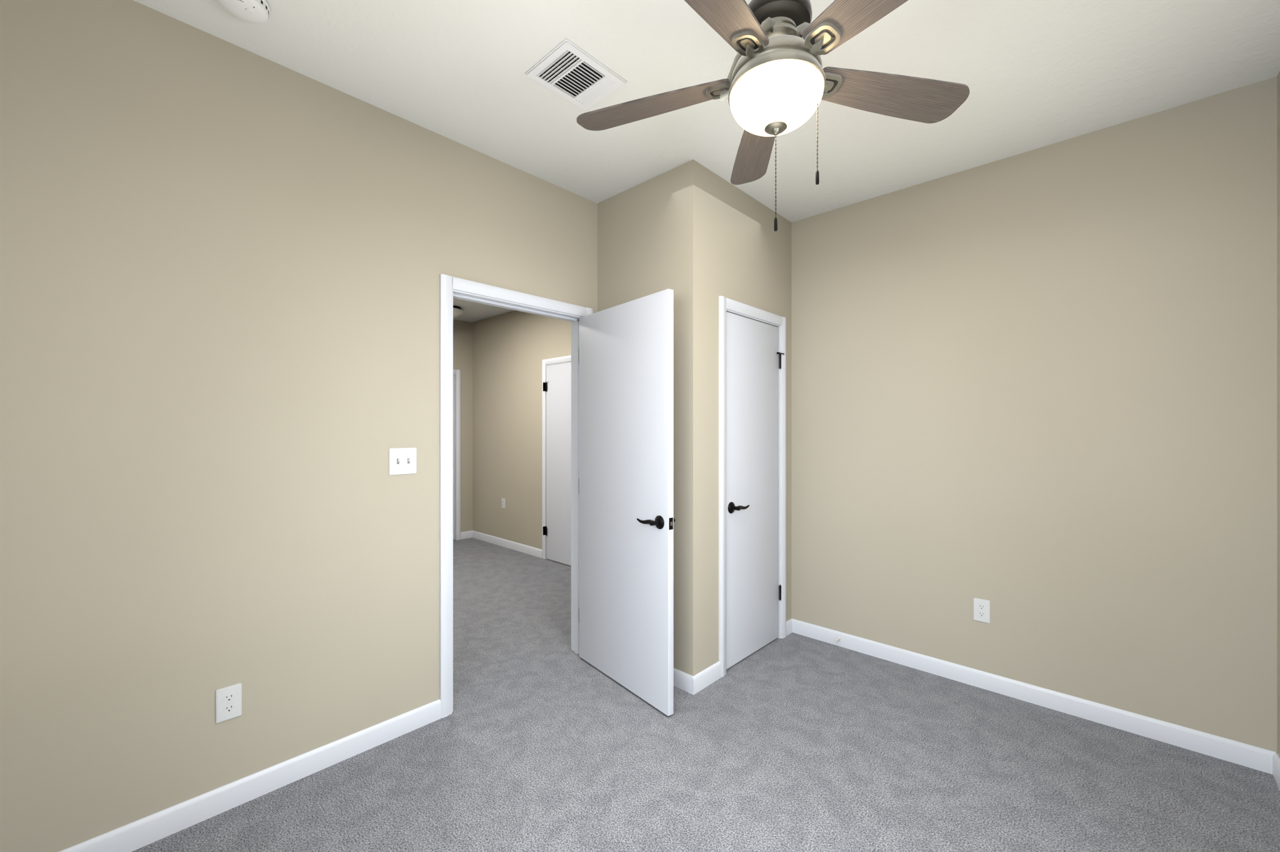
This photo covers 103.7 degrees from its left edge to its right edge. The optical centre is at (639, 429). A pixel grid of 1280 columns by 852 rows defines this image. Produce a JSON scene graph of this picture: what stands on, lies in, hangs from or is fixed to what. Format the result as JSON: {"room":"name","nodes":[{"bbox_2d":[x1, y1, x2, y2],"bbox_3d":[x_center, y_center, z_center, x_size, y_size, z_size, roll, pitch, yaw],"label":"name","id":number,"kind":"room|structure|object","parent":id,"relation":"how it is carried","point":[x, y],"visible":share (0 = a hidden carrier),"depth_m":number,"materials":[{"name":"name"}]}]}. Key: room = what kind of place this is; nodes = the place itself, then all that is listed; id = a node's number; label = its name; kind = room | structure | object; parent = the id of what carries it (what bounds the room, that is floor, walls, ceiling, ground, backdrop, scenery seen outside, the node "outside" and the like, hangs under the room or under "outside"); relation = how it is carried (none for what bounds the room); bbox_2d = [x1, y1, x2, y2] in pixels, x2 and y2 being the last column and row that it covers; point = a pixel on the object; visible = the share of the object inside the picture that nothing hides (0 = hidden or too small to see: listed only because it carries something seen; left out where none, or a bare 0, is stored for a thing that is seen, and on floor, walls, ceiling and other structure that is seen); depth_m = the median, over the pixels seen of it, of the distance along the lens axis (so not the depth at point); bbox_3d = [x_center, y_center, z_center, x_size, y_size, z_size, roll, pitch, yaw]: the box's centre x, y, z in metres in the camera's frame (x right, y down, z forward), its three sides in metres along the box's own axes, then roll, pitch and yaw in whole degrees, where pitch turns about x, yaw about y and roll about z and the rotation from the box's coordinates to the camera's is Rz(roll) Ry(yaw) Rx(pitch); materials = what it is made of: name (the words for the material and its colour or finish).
{"room":"empty bedroom","nodes":[
{"label":"empty bedroom","id":0,"kind":"room"},
{"bbox_2d":[0,0,597,851],"bbox_3d":[-0.898,-0.015,2.507,0.120,2.750,3.900,0,0,43],"label":"wall","id":1,"kind":"structure","parent":0,"point":[223,264],"depth_m":1.76,"materials":[{"name":"beige paint"}]},
{"bbox_2d":[215,683,241,723],"bbox_3d":[-1.473,0.982,1.802,0.008,0.117,0.072,0,0,43],"label":"electrical outlet","id":2,"kind":"object","parent":1,"relation":"attached to","point":[229,703],"visible":1,"depth_m":1.80,"materials":[{"name":"white plastic"}]},
{"bbox_2d":[58,699,441,851],"bbox_3d":[-1.512,1.317,1.758,0.013,0.087,1.669,0,0,43],"label":"baseboard","id":3,"kind":"structure","parent":1,"relation":"attached to","point":[150,830],"depth_m":1.84,"materials":[{"name":"white wood"}]},
{"bbox_2d":[388,448,416,475],"bbox_3d":[-1.052,0.143,2.240,0.021,0.117,0.118,0,0,43],"label":"switch plate","id":4,"kind":"object","parent":1,"relation":"attached to","point":[402,460],"visible":1,"depth_m":2.24,"materials":[{"name":"white plastic"}]},
{"bbox_2d":[439,273,593,718],"bbox_3d":[-0.662,0.315,2.758,0.152,2.090,0.952,0,0,43],"label":"door frame","id":5,"kind":"structure","parent":1,"relation":"attached to","point":[450,288],"depth_m":2.40,"materials":[{"name":"white wood"}]},
{"bbox_2d":[578,288,674,716],"bbox_3d":[-0.119,0.344,2.673,0.808,2.007,0.209,0,0,43],"label":"entry door","id":6,"kind":"structure","parent":1,"relation":"in","point":[627,520],"depth_m":2.59,"materials":[{"name":"white paint"}]},
{"bbox_2d":[453,319,472,540],"bbox_3d":[-2.939,-0.015,5.519,0.120,2.750,2.310,0,0,43],"label":"wall","id":7,"kind":"structure","parent":0,"point":[462,346],"depth_m":6.24,"materials":[{"name":"beige paint"}]},
{"bbox_2d":[453,375,454,539],"bbox_3d":[-2.497,0.344,5.880,0.006,2.007,0.703,0,0,43],"label":"end door","id":8,"kind":"structure","parent":7,"relation":"in","point":[454,457],"depth_m":6.12,"materials":[{"name":"white paint"}]},
{"bbox_2d":[453,369,460,540],"bbox_3d":[-2.498,0.315,5.887,0.016,2.090,0.842,0,0,43],"label":"door frame","id":9,"kind":"structure","parent":7,"relation":"attached to","point":[457,373],"depth_m":6.16,"materials":[{"name":"white wood"}]},
{"bbox_2d":[597,159,791,676],"bbox_3d":[0.378,-0.015,3.238,0.737,2.750,1.086,0,0,43],"label":"wall","id":10,"kind":"structure","parent":0,"point":[699,239],"depth_m":2.71,"materials":[{"name":"beige paint"}]},
{"bbox_2d":[673,668,701,694],"bbox_3d":[0.006,1.317,2.833,0.750,0.087,0.013,0,0,43],"label":"baseboard","id":11,"kind":"structure","parent":10,"relation":"attached to","point":[692,685],"depth_m":2.61,"materials":[{"name":"white wood"}]},
{"bbox_2d":[718,296,786,678],"bbox_3d":[0.668,0.315,3.056,0.174,2.090,0.757,0,0,43],"label":"closet","id":12,"kind":"object","parent":10,"relation":"attached to","point":[727,305],"depth_m":3.01,"materials":[{"name":"white wood"}]},
{"bbox_2d":[131,538,1279,851],"bbox_3d":[-1.093,1.410,2.772,6.572,0.100,4.020,0,0,43],"label":"floor","id":13,"kind":"structure","parent":0,"point":[543,738],"depth_m":2.00,"materials":[{"name":"grey carpet"}]},
{"bbox_2d":[133,0,1279,322],"bbox_3d":[-1.093,-1.415,2.772,6.572,0.150,4.020,0,0,43],"label":"ceiling","id":14,"kind":"structure","parent":0,"point":[1034,74],"depth_m":1.95,"materials":[{"name":"white paint"}]},
{"bbox_2d":[218,0,270,23],"bbox_3d":[-1.277,-1.367,1.621,0.140,0.045,0.140,0,0,43],"label":"smoke detector","id":15,"kind":"object","parent":14,"relation":"attached to","point":[255,11],"visible":1,"depth_m":1.62,"materials":[{"name":"white plastic"}]},
{"bbox_2d":[453,305,463,317],"bbox_3d":[-2.087,-1.280,5.534,0.270,0.120,0.270,0,0,43],"label":"recessed light","id":16,"kind":"object","parent":14,"relation":"in","point":[457,311],"visible":0.31,"depth_m":5.48,"materials":[{"name":"black metal"}]},
{"bbox_2d":[525,38,627,110],"bbox_3d":[-0.250,-1.385,1.987,0.260,0.010,0.310,0,0,43],"label":"ceiling vent","id":17,"kind":"object","parent":14,"relation":"in","point":[570,71],"visible":1,"depth_m":1.97,"materials":[{"name":"white metal"}]},
{"bbox_2d":[576,0,969,231],"bbox_3d":[0.381,-0.991,1.462,1.272,0.799,1.232,0,0,43],"label":"fan","id":18,"kind":"object","parent":14,"relation":"hanging from","point":[779,80],"visible":1,"depth_m":1.45,"materials":[{"name":"wood"}]},
{"bbox_2d":[472,76,1276,752],"bbox_3d":[0.243,-0.015,4.193,6.572,2.750,0.120,0,0,43],"label":"wall","id":19,"kind":"structure","parent":0,"point":[1033,397],"depth_m":2.45,"materials":[{"name":"beige paint"}]},
{"bbox_2d":[501,498,505,508],"bbox_3d":[-1.582,0.860,5.822,0.072,0.117,0.008,0,0,43],"label":"outlet","id":20,"kind":"object","parent":19,"relation":"attached to","point":[503,503],"visible":1,"depth_m":5.82,"materials":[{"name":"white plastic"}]},
{"bbox_2d":[469,530,541,558],"bbox_3d":[-1.573,1.317,5.799,1.484,0.087,0.030,0,0,43],"label":"baseboard","id":21,"kind":"structure","parent":19,"relation":"attached to","point":[518,547],"depth_m":5.75,"materials":[{"name":"white wood"}]},
{"bbox_2d":[541,355,571,566],"bbox_3d":[-0.730,0.315,4.998,0.842,2.090,0.044,0,0,43],"label":"door","id":22,"kind":"structure","parent":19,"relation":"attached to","point":[556,360],"depth_m":5.12,"materials":[{"name":"white wood"}]},
{"bbox_2d":[834,636,840,642],"bbox_3d":[1.228,1.312,3.132,0.026,0.026,0.049,0,0,43],"label":"doorstop","id":23,"kind":"object","parent":19,"relation":"attached to","point":[837,639],"visible":1,"depth_m":3.13,"materials":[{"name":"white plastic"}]},
{"bbox_2d":[973,598,989,623],"bbox_3d":[1.796,0.954,2.643,0.072,0.117,0.008,0,0,43],"label":"electrical outlet","id":24,"kind":"object","parent":19,"relation":"attached to","point":[981,610],"visible":1,"depth_m":2.64,"materials":[{"name":"white plastic"}]},
{"bbox_2d":[786,618,1277,773],"bbox_3d":[1.745,1.317,2.677,2.023,0.087,0.030,0,0,43],"label":"baseboard","id":25,"kind":"structure","parent":19,"relation":"attached to","point":[1249,756],"depth_m":2.43,"materials":[{"name":"white wood"}]},
{"bbox_2d":[1276,70,1279,758],"bbox_3d":[1.215,-0.015,0.518,0.120,2.750,3.900,0,0,43],"label":"wall","id":26,"kind":"structure","parent":0,"point":[1278,414],"depth_m":1.96,"materials":[{"name":"beige paint"}]},
{"bbox_2d":[1266,751,1279,789],"bbox_3d":[1.208,1.317,0.607,0.013,0.087,3.780,0,0,43],"label":"baseboard","id":27,"kind":"structure","parent":26,"relation":"attached to","point":[1272,759],"depth_m":1.97,"materials":[{"name":"white wood"}]}
]}

